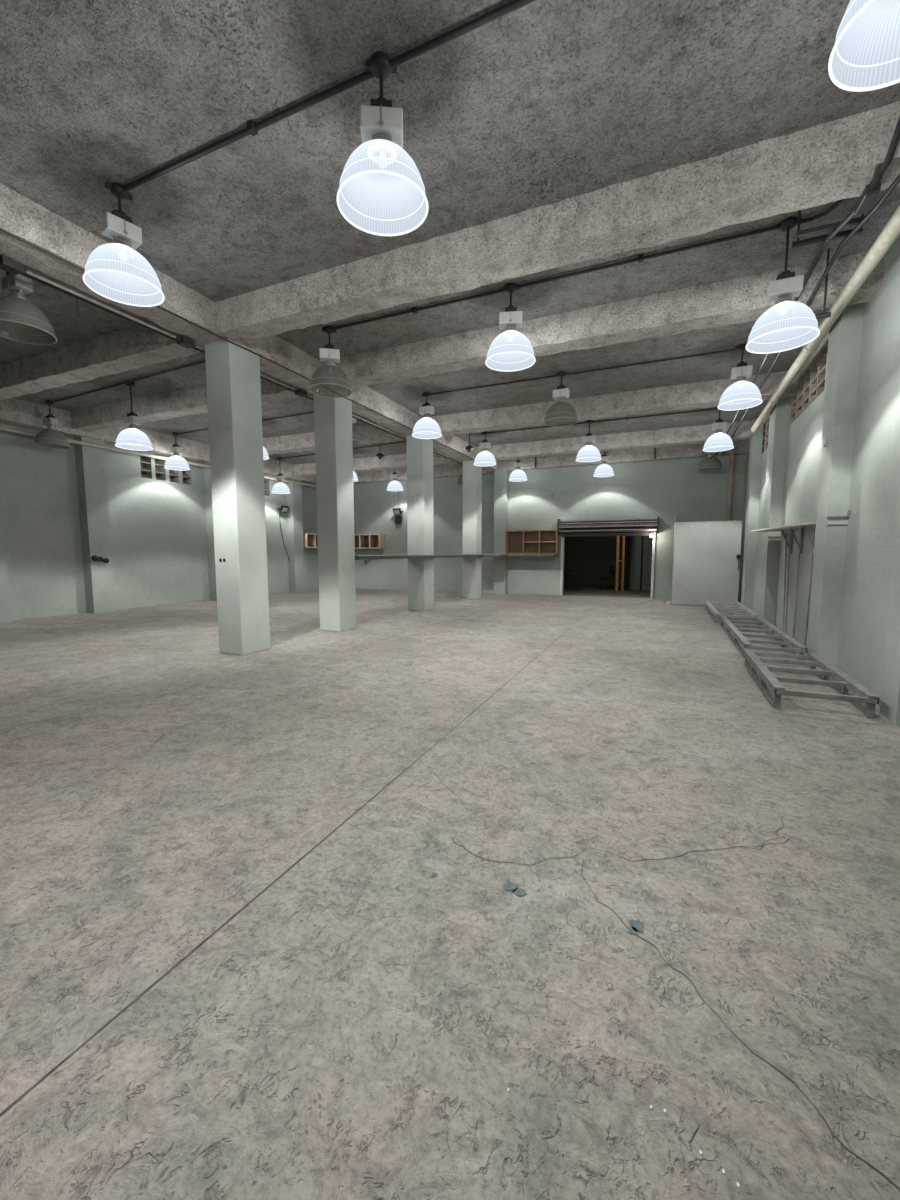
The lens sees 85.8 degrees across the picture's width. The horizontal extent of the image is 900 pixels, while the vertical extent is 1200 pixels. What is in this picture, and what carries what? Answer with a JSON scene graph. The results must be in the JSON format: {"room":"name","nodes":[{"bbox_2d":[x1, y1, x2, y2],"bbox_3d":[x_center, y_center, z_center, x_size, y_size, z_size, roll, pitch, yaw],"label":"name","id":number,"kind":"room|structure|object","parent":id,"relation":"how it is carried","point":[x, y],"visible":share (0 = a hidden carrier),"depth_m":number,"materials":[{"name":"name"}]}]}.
{"room":"empty warehouse","nodes":[
{"label":"empty warehouse","id":0,"kind":"room"},
{"bbox_2d":[0,423,318,623],"bbox_3d":[-10.218,-2.020,11.066,0.630,5.030,24.200,2,6,24],"label":"wall","id":1,"kind":"structure","parent":0,"point":[60,509],"depth_m":12.95,"materials":[{"name":"grey paint"}]},
{"bbox_2d":[91,555,108,562],"bbox_3d":[-9.123,-1.060,12.607,0.198,0.209,0.430,2,6,24],"label":"wall lamp","id":2,"kind":"object","parent":1,"relation":"attached to","point":[94,557],"visible":1,"depth_m":12.64,"materials":[{"name":"black plastic"}]},
{"bbox_2d":[0,426,315,486],"bbox_3d":[-9.991,-3.766,10.465,0.104,0.170,23.200,2,6,24],"label":"drain pipe","id":3,"kind":"object","parent":1,"relation":"attached to","point":[2,428],"visible":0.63,"depth_m":12.96,"materials":[{"name":"beige metal"}]},
{"bbox_2d":[140,456,194,484],"bbox_3d":[-8.675,-3.954,14.785,0.300,0.680,1.760,2,6,24],"label":"air vent","id":4,"kind":"object","parent":1,"relation":"in","point":[151,468],"visible":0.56,"depth_m":14.65,"materials":[{"name":"concrete"}]},
{"bbox_2d":[264,478,271,495],"bbox_3d":[-7.227,-4.271,18.032,0.300,0.680,1.300,2,6,24],"label":"air vent","id":5,"kind":"object","parent":1,"relation":"in","point":[267,482],"visible":0.12,"depth_m":18.50,"materials":[{"name":"silver metal"}]},
{"bbox_2d":[277,505,289,560],"bbox_3d":[-6.434,-2.440,19.215,0.291,2.537,0.751,2,6,24],"label":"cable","id":6,"kind":"object","parent":1,"relation":"attached to","point":[282,508],"visible":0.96,"depth_m":18.92,"materials":[{"name":"black plastic"}]},
{"bbox_2d":[303,533,317,547],"bbox_3d":[-5.728,-2.526,20.749,0.375,0.600,1.650,2,6,24],"label":"upper cabinet","id":7,"kind":"object","parent":1,"relation":"attached to","point":[310,540],"visible":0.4,"depth_m":20.44,"materials":[{"name":"orange wood"}]},
{"bbox_2d":[0,585,899,1199],"bbox_3d":[-1.726,0.604,10.667,16.870,0.153,30.500,2,6,24],"label":"floor","id":8,"kind":"structure","parent":0,"point":[492,896],"depth_m":2.11,"materials":[{"name":"concrete"}]},
{"bbox_2d":[205,339,270,654],"bbox_3d":[-3.282,-1.496,7.536,0.500,4.640,0.588,2,6,24],"label":"column","id":9,"kind":"structure","parent":8,"relation":"on","point":[233,384],"depth_m":7.34,"materials":[{"name":"paint"}]},
{"bbox_2d":[313,391,355,631],"bbox_3d":[-2.299,-1.710,9.741,0.500,4.640,0.560,2,6,24],"label":"column","id":10,"kind":"structure","parent":8,"relation":"on","point":[332,416],"depth_m":9.54,"materials":[{"name":"paint"}]},
{"bbox_2d":[406,435,433,610],"bbox_3d":[-0.798,-2.038,13.105,0.500,4.640,0.603,2,6,24],"label":"column","id":11,"kind":"structure","parent":8,"relation":"on","point":[419,452],"depth_m":12.88,"materials":[{"name":"paint"}]},
{"bbox_2d":[355,555,436,564],"bbox_3d":[-1.404,-0.994,11.781,0.648,0.202,3.738,2,6,24],"label":"countertop","id":12,"kind":"structure","parent":11,"relation":"attached to","point":[357,557],"depth_m":11.01,"materials":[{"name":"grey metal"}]},
{"bbox_2d":[463,460,481,598],"bbox_3d":[0.759,-2.378,16.595,0.500,4.640,0.530,2,6,24],"label":"column","id":13,"kind":"structure","parent":8,"relation":"on","point":[472,474],"depth_m":16.38,"materials":[{"name":"paint"}]},
{"bbox_2d":[437,554,483,557],"bbox_3d":[0.194,-1.399,15.359,0.648,0.090,3.458,2,6,24],"label":"countertop","id":14,"kind":"structure","parent":13,"relation":"attached to","point":[443,555],"depth_m":14.95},
{"bbox_2d":[564,537,581,589],"bbox_3d":[5.105,-1.589,20.510,0.840,2.300,0.540,2,6,24],"label":"storage shelf","id":15,"kind":"object","parent":8,"relation":"on","point":[579,553],"visible":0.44,"depth_m":20.33,"materials":[{"name":"black metal"}]},
{"bbox_2d":[599,566,613,589],"bbox_3d":[6.672,-0.953,20.651,0.620,0.998,0.603,0,6,3],"label":"office chair","id":16,"kind":"object","parent":8,"relation":"on","point":[611,567],"visible":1,"depth_m":20.63,"materials":[{"name":"black fabric"}]},
{"bbox_2d":[615,536,621,590],"bbox_3d":[6.831,-1.804,19.588,0.245,2.900,0.160,2,6,24],"label":"post","id":17,"kind":"object","parent":8,"relation":"on","point":[618,537],"visible":0.83,"depth_m":19.59,"materials":[{"name":"paint"}]},
{"bbox_2d":[621,536,624,590],"bbox_3d":[6.993,-1.797,19.516,0.160,2.900,0.160,2,6,24],"label":"post","id":18,"kind":"object","parent":8,"relation":"on","point":[623,553],"visible":0.82,"depth_m":19.51,"materials":[{"name":"paint"}]},
{"bbox_2d":[629,536,641,589],"bbox_3d":[7.794,-1.776,20.315,0.420,2.700,0.040,2,6,24],"label":"board","id":19,"kind":"object","parent":8,"relation":"on","point":[636,541],"visible":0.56,"depth_m":20.32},
{"bbox_2d":[642,536,652,589],"bbox_3d":[8.224,-1.758,20.125,0.400,2.700,0.040,2,6,24],"label":"board","id":20,"kind":"object","parent":8,"relation":"on","point":[647,541],"visible":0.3,"depth_m":20.14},
{"bbox_2d":[671,521,741,604],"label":"sliding door","id":21,"kind":"structure","parent":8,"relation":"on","point":[706,555],"depth_m":14.10,"materials":[{"name":"paint"}]},
{"bbox_2d":[726,453,734,520],"bbox_3d":[8.626,-3.388,14.895,0.150,2.150,0.150,2,6,24],"label":"drain pipe","id":22,"kind":"object","parent":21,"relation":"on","point":[732,456],"visible":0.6,"depth_m":14.84,"materials":[{"name":"grey metal"}]},
{"bbox_2d":[705,600,758,624],"bbox_3d":[6.846,0.280,11.924,0.820,0.225,3.200,2,6,24],"label":"steel frame","id":23,"kind":"object","parent":8,"relation":"on","point":[731,609],"visible":0.93,"depth_m":11.56,"materials":[{"name":"grey metal"}]},
{"bbox_2d":[720,615,807,660],"bbox_3d":[5.376,0.608,8.555,0.760,0.225,3.580,2,6,24],"label":"steel frame","id":24,"kind":"object","parent":8,"relation":"on","point":[763,624],"visible":0.98,"depth_m":8.01,"materials":[{"name":"grey metal"}]},
{"bbox_2d":[782,533,786,631],"bbox_3d":[6.483,-0.330,9.377,0.026,1.936,0.446,3,6,28],"label":"rod","id":25,"kind":"object","parent":8,"relation":"on","point":[786,533],"visible":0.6,"depth_m":9.37,"materials":[{"name":"grey metal"}]},
{"bbox_2d":[785,532,789,632],"bbox_3d":[6.386,-0.309,9.159,0.026,1.934,0.327,3,6,30],"label":"rod","id":26,"kind":"object","parent":8,"relation":"on","point":[789,532],"visible":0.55,"depth_m":9.15,"materials":[{"name":"grey metal"}]},
{"bbox_2d":[792,538,799,637],"bbox_3d":[6.098,-0.246,8.513,0.026,1.932,0.150,4,7,38],"label":"rod","id":27,"kind":"object","parent":8,"relation":"on","point":[799,538],"visible":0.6,"depth_m":8.51,"materials":[{"name":"grey metal"}]},
{"bbox_2d":[804,528,814,645],"bbox_3d":[5.757,-0.171,7.749,0.056,1.930,0.026,2,6,24],"label":"rod","id":28,"kind":"object","parent":8,"relation":"on","point":[814,528],"visible":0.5,"depth_m":7.75,"materials":[{"name":"grey metal"}]},
{"bbox_2d":[743,648,880,717],"bbox_3d":[4.025,0.895,5.613,0.830,0.225,2.120,2,6,24],"label":"steel frame","id":29,"kind":"object","parent":8,"relation":"on","point":[844,683],"visible":1,"depth_m":5.22,"materials":[{"name":"grey metal"}]},
{"bbox_2d":[0,0,899,464],"bbox_3d":[-2.953,-4.335,7.436,16.870,0.250,24.500,2,6,24],"label":"ceiling","id":30,"kind":"structure","parent":0,"point":[544,102],"depth_m":4.07,"materials":[{"name":"concrete"}]},
{"bbox_2d":[0,257,56,344],"bbox_3d":[-5.024,-3.575,5.630,0.662,0.908,0.662,2,6,24],"label":"pendant lamp","id":31,"kind":"object","parent":30,"relation":"hanging from","point":[22,321],"visible":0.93,"depth_m":5.59,"materials":[{"name":"plastic"}]},
{"bbox_2d":[34,400,70,448],"bbox_3d":[-9.149,-4.046,11.106,0.662,1.008,0.662,2,6,24],"label":"pendant lamp","id":32,"kind":"object","parent":30,"relation":"hanging from","point":[49,437],"visible":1,"depth_m":11.03,"materials":[{"name":"plastic"}]},
{"bbox_2d":[0,322,204,399],"bbox_3d":[-7.106,-4.129,8.661,7.621,0.474,0.408,2,6,24],"label":"ceiling beam","id":33,"kind":"structure","parent":30,"relation":"attached to","point":[134,346],"depth_m":8.01,"materials":[{"name":"concrete"}]},
{"bbox_2d":[83,182,164,306],"bbox_3d":[-3.157,-3.475,4.664,0.662,0.928,0.662,4,7,36],"label":"pendant lamp","id":34,"kind":"object","parent":30,"relation":"hanging from","point":[115,271],"visible":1,"depth_m":4.62,"materials":[{"name":"metal"}]},
{"bbox_2d":[52,360,204,402],"bbox_3d":[-6.234,-4.375,9.626,6.708,0.036,0.036,3,6,27],"label":"conduit","id":35,"kind":"object","parent":30,"relation":"attached to","point":[200,362],"visible":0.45,"depth_m":9.65,"materials":[{"name":"metal"}]},
{"bbox_2d":[115,382,152,450],"bbox_3d":[-6.515,-3.792,9.934,0.662,1.298,0.662,2,6,24],"label":"pendant lamp","id":36,"kind":"object","parent":30,"relation":"hanging from","point":[131,438],"visible":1,"depth_m":9.87,"materials":[{"name":"metal"}]},
{"bbox_2d":[0,398,315,484],"bbox_3d":[-10.135,-4.254,10.648,0.481,0.597,23.925,2,6,24],"label":"ceiling beam","id":37,"kind":"structure","parent":30,"relation":"attached to","point":[13,411],"depth_m":12.72,"materials":[{"name":"concrete"}]},
{"bbox_2d":[164,432,189,470],"bbox_3d":[-7.942,-4.328,14.058,0.662,1.018,0.662,2,6,24],"label":"pendant lamp","id":38,"kind":"object","parent":30,"relation":"hanging from","point":[174,462],"visible":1,"depth_m":13.96,"materials":[{"name":"metal"}]},
{"bbox_2d":[70,372,312,431],"bbox_3d":[-6.181,-4.328,10.735,7.623,0.472,0.408,2,6,24],"label":"ceiling beam","id":39,"kind":"structure","parent":30,"relation":"attached to","point":[192,400],"depth_m":10.70,"materials":[{"name":"concrete"}]},
{"bbox_2d":[178,412,313,434],"bbox_3d":[-4.953,-4.666,12.621,6.802,0.036,0.036,3,6,25],"label":"conduit","id":40,"kind":"object","parent":30,"relation":"attached to","point":[307,412],"visible":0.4,"depth_m":12.39,"materials":[{"name":"metal"}]},
{"bbox_2d":[0,183,496,471],"bbox_3d":[-3.176,-4.029,7.566,0.530,0.476,23.918,2,6,24],"label":"ceiling beam","id":41,"kind":"structure","parent":30,"relation":"attached to","point":[20,216],"depth_m":6.28,"materials":[{"name":"concrete"}]},
{"bbox_2d":[0,255,26,274],"bbox_3d":[-4.613,-3.503,5.069,0.150,0.085,0.300,2,6,24],"label":"junction box","id":42,"kind":"object","parent":41,"relation":"attached to","point":[7,264],"visible":1,"depth_m":5.05,"materials":[{"name":"metal"}]},
{"bbox_2d":[174,336,195,348],"bbox_3d":[-3.781,-3.684,6.934,0.150,0.085,0.300,2,6,24],"label":"junction box","id":43,"kind":"object","parent":41,"relation":"attached to","point":[183,341],"visible":1,"depth_m":6.89,"materials":[{"name":"metal"}]},
{"bbox_2d":[25,269,462,463],"bbox_3d":[-3.511,-3.764,7.575,0.040,0.040,23.200,2,6,24],"label":"conduit","id":44,"kind":"object","parent":41,"relation":"attached to","point":[28,272],"visible":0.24,"depth_m":6.27,"materials":[{"name":"grey metal"}]},
{"bbox_2d":[0,228,492,468],"bbox_3d":[-3.026,-3.743,7.251,0.042,0.034,22.800,2,6,24],"label":"conduit","id":45,"kind":"object","parent":41,"relation":"attached to","point":[2,230],"visible":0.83,"depth_m":6.71,"materials":[{"name":"metal"}]},
{"bbox_2d":[293,389,306,396],"bbox_3d":[-2.808,-3.897,9.117,0.150,0.085,0.300,2,6,24],"label":"junction box","id":46,"kind":"object","parent":41,"relation":"attached to","point":[299,392],"visible":0.94,"depth_m":9.06,"materials":[{"name":"metal"}]},
{"bbox_2d":[263,446,268,459],"bbox_3d":[-5.154,-4.249,12.823,0.662,0.948,0.662,2,6,24],"label":"pendant lamp","id":47,"kind":"object","parent":30,"relation":"hanging from","point":[265,454],"visible":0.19,"depth_m":12.81,"materials":[{"name":"metal"}]},
{"bbox_2d":[271,457,289,493],"bbox_3d":[-6.207,-4.559,17.714,0.662,1.268,0.662,2,6,24],"label":"pendant lamp","id":48,"kind":"object","parent":30,"relation":"hanging from","point":[279,487],"visible":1,"depth_m":17.61,"materials":[{"name":"metal"}]},
{"bbox_2d":[122,0,535,191],"bbox_3d":[-0.210,-3.785,3.321,6.550,0.079,0.062,2,6,24],"label":"conduit","id":49,"kind":"object","parent":30,"relation":"attached to","point":[252,128],"visible":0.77,"depth_m":3.62,"materials":[{"name":"metal"}]},
{"bbox_2d":[309,326,351,397],"bbox_3d":[-1.871,-3.746,7.549,0.662,0.948,0.662,-1,6,-10],"label":"pendant lamp","id":50,"kind":"object","parent":30,"relation":"hanging from","point":[329,354],"visible":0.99,"depth_m":7.48,"materials":[{"name":"plastic"}]},
{"bbox_2d":[263,423,405,454],"bbox_3d":[-4.536,-4.689,14.427,7.617,0.476,0.431,2,6,24],"label":"ceiling beam","id":51,"kind":"structure","parent":30,"relation":"attached to","point":[368,434],"depth_m":14.01,"materials":[{"name":"concrete"}]},
{"bbox_2d":[276,441,405,459],"bbox_3d":[-3.395,-5.006,16.114,6.831,0.036,0.036,3,6,29],"label":"conduit","id":52,"kind":"object","parent":30,"relation":"attached to","point":[401,441],"visible":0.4,"depth_m":15.76,"materials":[{"name":"metal"}]},
{"bbox_2d":[294,451,462,476],"bbox_3d":[-2.996,-5.030,17.886,7.622,0.479,0.426,2,6,24],"label":"ceiling beam","id":53,"kind":"structure","parent":30,"relation":"attached to","point":[399,461],"depth_m":17.55,"materials":[{"name":"concrete"}]},
{"bbox_2d":[376,443,383,458],"bbox_3d":[-2.224,-4.726,15.372,0.260,0.500,0.260,2,6,24],"label":"fitting","id":54,"kind":"object","parent":30,"relation":"hanging from","point":[379,455],"visible":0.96,"depth_m":15.33,"materials":[{"name":"metal"}]},
{"bbox_2d":[376,453,383,458],"bbox_3d":[-2.224,-4.567,15.387,0.260,0.180,0.260,2,6,24],"label":"socket","id":55,"kind":"object","parent":54,"relation":"attached to","point":[379,455],"depth_m":15.32,"materials":[{"name":"metal"}]},
{"bbox_2d":[337,52,428,235],"bbox_3d":[-0.488,-3.346,3.487,0.662,0.968,0.662,-1,6,-5],"label":"pendant lamp","id":56,"kind":"object","parent":30,"relation":"hanging from","point":[381,192],"visible":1,"depth_m":3.49,"materials":[{"name":"metal"}]},
{"bbox_2d":[387,469,402,490],"bbox_3d":[-2.184,-4.849,19.189,0.662,0.988,0.662,2,6,24],"label":"pendant lamp","id":57,"kind":"object","parent":30,"relation":"hanging from","point":[394,485],"visible":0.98,"depth_m":19.06,"materials":[{"name":"metal"}]},
{"bbox_2d":[353,464,487,483],"bbox_3d":[-2.082,-5.191,19.934,7.622,0.550,0.432,2,6,24],"label":"ceiling beam","id":58,"kind":"structure","parent":30,"relation":"attached to","point":[449,470],"depth_m":19.72,"materials":[{"name":"concrete"}]},
{"bbox_2d":[412,392,441,438],"bbox_3d":[-0.508,-4.063,10.604,0.662,0.908,0.662,2,6,24],"label":"pendant lamp","id":59,"kind":"object","parent":30,"relation":"hanging from","point":[426,427],"visible":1,"depth_m":10.50,"materials":[{"name":"metal"}]},
{"bbox_2d":[457,467,462,484],"bbox_3d":[0.585,-4.771,17.962,0.662,0.918,0.662,2,6,24],"label":"pendant lamp","id":60,"kind":"object","parent":30,"relation":"hanging from","point":[460,479],"visible":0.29,"depth_m":17.84,"materials":[{"name":"plastic"}]},
{"bbox_2d":[465,433,473,451],"bbox_3d":[0.567,-4.561,13.978,0.260,0.570,0.260,2,6,24],"label":"fitting","id":61,"kind":"object","parent":30,"relation":"hanging from","point":[469,448],"visible":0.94,"depth_m":13.95,"materials":[{"name":"metal"}]},
{"bbox_2d":[465,445,473,451],"bbox_3d":[0.567,-4.367,13.997,0.260,0.180,0.260,2,6,24],"label":"socket","id":62,"kind":"object","parent":61,"relation":"attached to","point":[469,448],"depth_m":13.93,"materials":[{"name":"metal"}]},
{"bbox_2d":[474,431,495,465],"bbox_3d":[1.014,-4.391,14.015,0.662,0.918,0.662,2,6,24],"label":"pendant lamp","id":63,"kind":"object","parent":30,"relation":"hanging from","point":[484,458],"visible":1,"depth_m":13.91,"materials":[{"name":"metal"}]},
{"bbox_2d":[485,283,535,371],"bbox_3d":[0.798,-3.627,6.370,0.662,0.968,0.662,1,6,7],"label":"pendant lamp","id":64,"kind":"object","parent":30,"relation":"hanging from","point":[511,350],"visible":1,"depth_m":6.29,"materials":[{"name":"metal"}]},
{"bbox_2d":[509,459,526,481],"bbox_3d":[2.413,-4.701,17.153,0.662,0.908,0.662,2,6,24],"label":"pendant lamp","id":65,"kind":"object","parent":30,"relation":"hanging from","point":[518,475],"visible":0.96,"depth_m":17.03,"materials":[{"name":"metal"}]},
{"bbox_2d":[215,101,899,342],"bbox_3d":[0.503,-3.819,5.298,8.104,0.480,0.408,2,6,24],"label":"ceiling beam","id":66,"kind":"structure","parent":30,"relation":"attached to","point":[825,163],"depth_m":4.74,"materials":[{"name":"concrete"}]},
{"bbox_2d":[854,166,882,214],"bbox_3d":[3.493,-3.407,4.022,0.100,0.137,0.425,2,6,24],"label":"junction box","id":67,"kind":"object","parent":66,"relation":"attached to","point":[871,191],"visible":0.97,"depth_m":4.01,"materials":[{"name":"metal"}]},
{"bbox_2d":[543,371,577,426],"bbox_3d":[2.161,-3.939,9.425,0.662,0.938,0.662,2,6,24],"label":"pendant lamp","id":68,"kind":"object","parent":30,"relation":"hanging from","point":[562,392],"visible":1,"depth_m":9.36,"materials":[{"name":"plastic"}]},
{"bbox_2d":[431,349,736,394],"bbox_3d":[2.198,-4.367,9.395,6.000,0.036,0.036,2,6,23],"label":"conduit","id":69,"kind":"object","parent":30,"relation":"attached to","point":[729,350],"visible":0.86,"depth_m":9.13,"materials":[{"name":"metal"}]},
{"bbox_2d":[576,420,600,461],"bbox_3d":[3.683,-4.232,12.841,0.662,1.018,0.662,2,6,24],"label":"pendant lamp","id":70,"kind":"object","parent":30,"relation":"hanging from","point":[588,453],"visible":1,"depth_m":12.73,"materials":[{"name":"metal"}]},
{"bbox_2d":[331,197,854,329],"bbox_3d":[0.957,-4.005,6.042,6.469,0.161,0.462,2,6,24],"label":"conduit","id":71,"kind":"object","parent":30,"relation":"attached to","point":[641,257],"visible":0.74,"depth_m":5.82,"materials":[{"name":"metal"}]},
{"bbox_2d":[321,252,883,389],"bbox_3d":[1.426,-4.017,7.373,8.110,0.474,0.412,2,6,24],"label":"ceiling beam","id":72,"kind":"structure","parent":30,"relation":"attached to","point":[742,299],"depth_m":6.81,"materials":[{"name":"concrete"}]},
{"bbox_2d":[488,408,716,433],"bbox_3d":[3.719,-4.700,12.806,6.000,0.036,0.036,2,6,23],"label":"conduit","id":73,"kind":"object","parent":30,"relation":"attached to","point":[713,408],"visible":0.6,"depth_m":12.56,"materials":[{"name":"metal"}]},
{"bbox_2d":[593,451,613,476],"bbox_3d":[5.082,-4.577,15.975,0.662,0.938,0.662,2,6,24],"label":"pendant lamp","id":74,"kind":"object","parent":30,"relation":"hanging from","point":[603,470],"visible":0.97,"depth_m":15.85,"materials":[{"name":"metal"}]},
{"bbox_2d":[431,371,797,435],"bbox_3d":[3.073,-4.380,11.064,8.109,0.470,0.429,2,6,24],"label":"ceiling beam","id":75,"kind":"structure","parent":30,"relation":"attached to","point":[707,393],"depth_m":10.71,"materials":[{"name":"concrete"}]},
{"bbox_2d":[476,420,752,459],"bbox_3d":[4.614,-4.715,14.519,8.105,0.470,0.430,2,6,24],"label":"ceiling beam","id":76,"kind":"structure","parent":30,"relation":"attached to","point":[699,434],"depth_m":14.15,"materials":[{"name":"concrete"}]},
{"bbox_2d":[498,440,748,471],"bbox_3d":[5.530,-4.905,16.569,8.111,0.494,0.429,2,6,24],"label":"ceiling beam","id":77,"kind":"structure","parent":30,"relation":"attached to","point":[689,451],"depth_m":16.15,"materials":[{"name":"concrete"}]},
{"bbox_2d":[698,452,721,470],"bbox_3d":[7.925,-4.456,14.719,0.662,0.948,0.662,2,6,24],"label":"pendant lamp","id":78,"kind":"object","parent":30,"relation":"hanging from","point":[710,463],"visible":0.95,"depth_m":14.60,"materials":[{"name":"plastic"}]},
{"bbox_2d":[703,406,733,451],"bbox_3d":[6.452,-4.129,11.616,0.662,0.998,0.662,2,6,24],"label":"pendant lamp","id":79,"kind":"object","parent":30,"relation":"hanging from","point":[719,441],"visible":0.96,"depth_m":11.53,"materials":[{"name":"metal"}]},
{"bbox_2d":[717,344,762,410],"bbox_3d":[4.930,-3.806,8.203,0.662,0.978,0.662,2,6,24],"label":"pendant lamp","id":80,"kind":"object","parent":30,"relation":"hanging from","point":[742,394],"visible":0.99,"depth_m":8.13,"materials":[{"name":"metal"}]},
{"bbox_2d":[745,217,819,353],"bbox_3d":[3.567,-3.389,5.158,0.662,1.218,0.662,2,6,24],"label":"pendant lamp","id":81,"kind":"object","parent":30,"relation":"hanging from","point":[789,324],"visible":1,"depth_m":5.11,"materials":[{"name":"metal"}]},
{"bbox_2d":[815,248,830,318],"bbox_3d":[4.168,-3.672,5.698,0.540,0.760,0.060,2,6,24],"label":"rack","id":82,"kind":"object","parent":30,"relation":"hanging from","point":[824,314],"visible":0.47,"depth_m":5.62,"materials":[{"name":"metal"}]},
{"bbox_2d":[791,209,869,247],"bbox_3d":[3.651,-3.731,4.648,0.560,0.440,0.220,2,6,24],"label":"rack","id":83,"kind":"object","parent":30,"relation":"hanging from","point":[854,221],"visible":0.58,"depth_m":4.67,"materials":[{"name":"metal"}]},
{"bbox_2d":[716,116,899,455],"bbox_3d":[4.994,-3.946,7.474,0.225,0.410,16.450,2,6,24],"label":"conduit","id":84,"kind":"object","parent":83,"relation":"attached to","point":[896,136],"visible":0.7,"depth_m":4.56,"materials":[{"name":"metal"}]},
{"bbox_2d":[721,173,899,454],"bbox_3d":[5.156,-3.924,7.404,0.254,0.374,16.450,2,6,24],"label":"conduit","id":85,"kind":"object","parent":83,"relation":"attached to","point":[896,181],"visible":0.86,"depth_m":4.79,"materials":[{"name":"metal"}]},
{"bbox_2d":[828,0,899,91],"bbox_3d":[2.235,-3.235,2.283,0.662,0.968,0.662,2,6,24],"label":"pendant lamp","id":86,"kind":"object","parent":30,"relation":"hanging from","point":[865,54],"visible":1,"depth_m":2.58,"materials":[{"name":"glass"}]},
{"bbox_2d":[353,455,745,598],"bbox_3d":[1.890,-2.764,18.537,16.070,5.030,0.650,2,6,24],"label":"wall","id":87,"kind":"structure","parent":0,"point":[664,489],"depth_m":17.99,"materials":[{"name":"grey paint"}]},
{"bbox_2d":[354,534,384,548],"bbox_3d":[-3.787,-2.525,20.903,2.000,0.600,0.395,2,6,24],"label":"upper cabinet","id":88,"kind":"object","parent":87,"relation":"attached to","point":[362,541],"visible":0.68,"depth_m":20.77,"materials":[{"name":"orange wood"}]},
{"bbox_2d":[392,491,402,523],"bbox_3d":[-2.175,-4.051,20.076,0.380,1.751,0.282,2,6,24],"label":"light","id":89,"kind":"object","parent":87,"relation":"attached to","point":[397,511],"visible":0.98,"depth_m":20.14,"materials":[{"name":"black metal"}]},
{"bbox_2d":[484,554,558,559],"bbox_3d":[2.449,-1.571,17.679,2.784,0.202,1.338,2,6,24],"label":"countertop","id":90,"kind":"structure","parent":87,"relation":"attached to","point":[485,555],"depth_m":17.47,"materials":[{"name":"grey concrete"}]},
{"bbox_2d":[506,530,558,553],"bbox_3d":[3.032,-2.144,17.924,1.900,0.850,0.330,2,6,24],"label":"cubby shelf","id":91,"kind":"object","parent":87,"relation":"attached to","point":[523,541],"visible":0.95,"depth_m":18.00,"materials":[{"name":"orange wood"}]},
{"bbox_2d":[557,516,658,598],"bbox_3d":[5.454,-1.478,16.966,3.330,2.760,0.415,2,6,24],"label":"roller shutter","id":92,"kind":"object","parent":87,"relation":"attached to","point":[643,526],"visible":1,"depth_m":16.75,"materials":[{"name":"metal"}]},
{"bbox_2d":[559,519,656,533],"bbox_3d":[5.462,-2.566,16.885,3.250,0.476,0.364,2,6,24],"label":"curtain","id":93,"kind":"object","parent":92,"relation":"hanging from","point":[608,526],"depth_m":16.72,"materials":[{"name":"metal"}]},
{"bbox_2d":[564,536,643,586],"bbox_3d":[6.773,-2.003,20.089,5.200,3.200,6.000,2,6,24],"label":"wall","id":94,"kind":"structure","parent":0,"point":[598,552],"depth_m":23.07,"materials":[{"name":"paint"}]},
{"bbox_2d":[738,234,899,725],"bbox_3d":[4.493,-1.419,4.564,0.520,5.030,24.200,2,6,24],"label":"wall","id":95,"kind":"structure","parent":0,"point":[854,616],"depth_m":6.32,"materials":[{"name":"grey paint"}]},
{"bbox_2d":[762,416,769,453],"bbox_3d":[8.149,-4.146,12.396,0.230,0.780,2.500,2,6,24],"label":"air vent","id":96,"kind":"object","parent":95,"relation":"in","point":[766,423],"visible":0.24,"depth_m":12.19,"materials":[{"name":"concrete"}]},
{"bbox_2d":[768,533,781,541],"bbox_3d":[6.767,-1.310,10.101,0.230,0.180,0.100,2,6,24],"label":"wall ledge","id":97,"kind":"object","parent":95,"relation":"attached to","point":[770,538],"visible":1,"depth_m":10.12,"materials":[{"name":"grey metal"}]},
{"bbox_2d":[751,522,815,553],"bbox_3d":[5.983,-1.081,8.769,0.570,0.485,2.800,2,6,24],"label":"wall shelf","id":98,"kind":"object","parent":95,"relation":"attached to","point":[802,526],"visible":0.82,"depth_m":8.45,"materials":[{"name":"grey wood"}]},
{"bbox_2d":[790,339,827,424],"bbox_3d":[6.435,-3.771,8.553,0.230,0.780,2.350,2,6,24],"label":"air vent","id":99,"kind":"object","parent":95,"relation":"in","point":[811,382],"visible":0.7,"depth_m":8.38,"materials":[{"name":"concrete"}]},
{"bbox_2d":[751,205,899,431],"bbox_3d":[3.340,-3.286,2.698,0.172,0.221,19.801,2,6,24],"label":"drain pipe","id":100,"kind":"object","parent":95,"relation":"attached to","point":[889,234],"visible":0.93,"depth_m":5.71,"materials":[{"name":"beige metal"}]},
{"bbox_2d":[826,510,850,524],"bbox_3d":[5.111,-1.087,6.376,0.230,0.180,0.100,2,6,24],"label":"wall ledge","id":101,"kind":"object","parent":95,"relation":"attached to","point":[831,520],"visible":1,"depth_m":6.40,"materials":[{"name":"grey metal"}]},
{"bbox_3d":[-9.080,-3.697,4.240,7.614,0.469,0.431,2,6,24],"label":"ceiling beam","id":102,"kind":"structure","parent":0,"visible":0},
{"bbox_2d":[20,273,462,464],"bbox_3d":[-3.593,-3.778,7.610,0.040,0.040,23.200,2,6,24],"label":"conduit","id":103,"kind":"object","parent":102,"relation":"attached to","point":[26,275],"visible":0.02,"depth_m":6.35,"materials":[{"name":"metal"}]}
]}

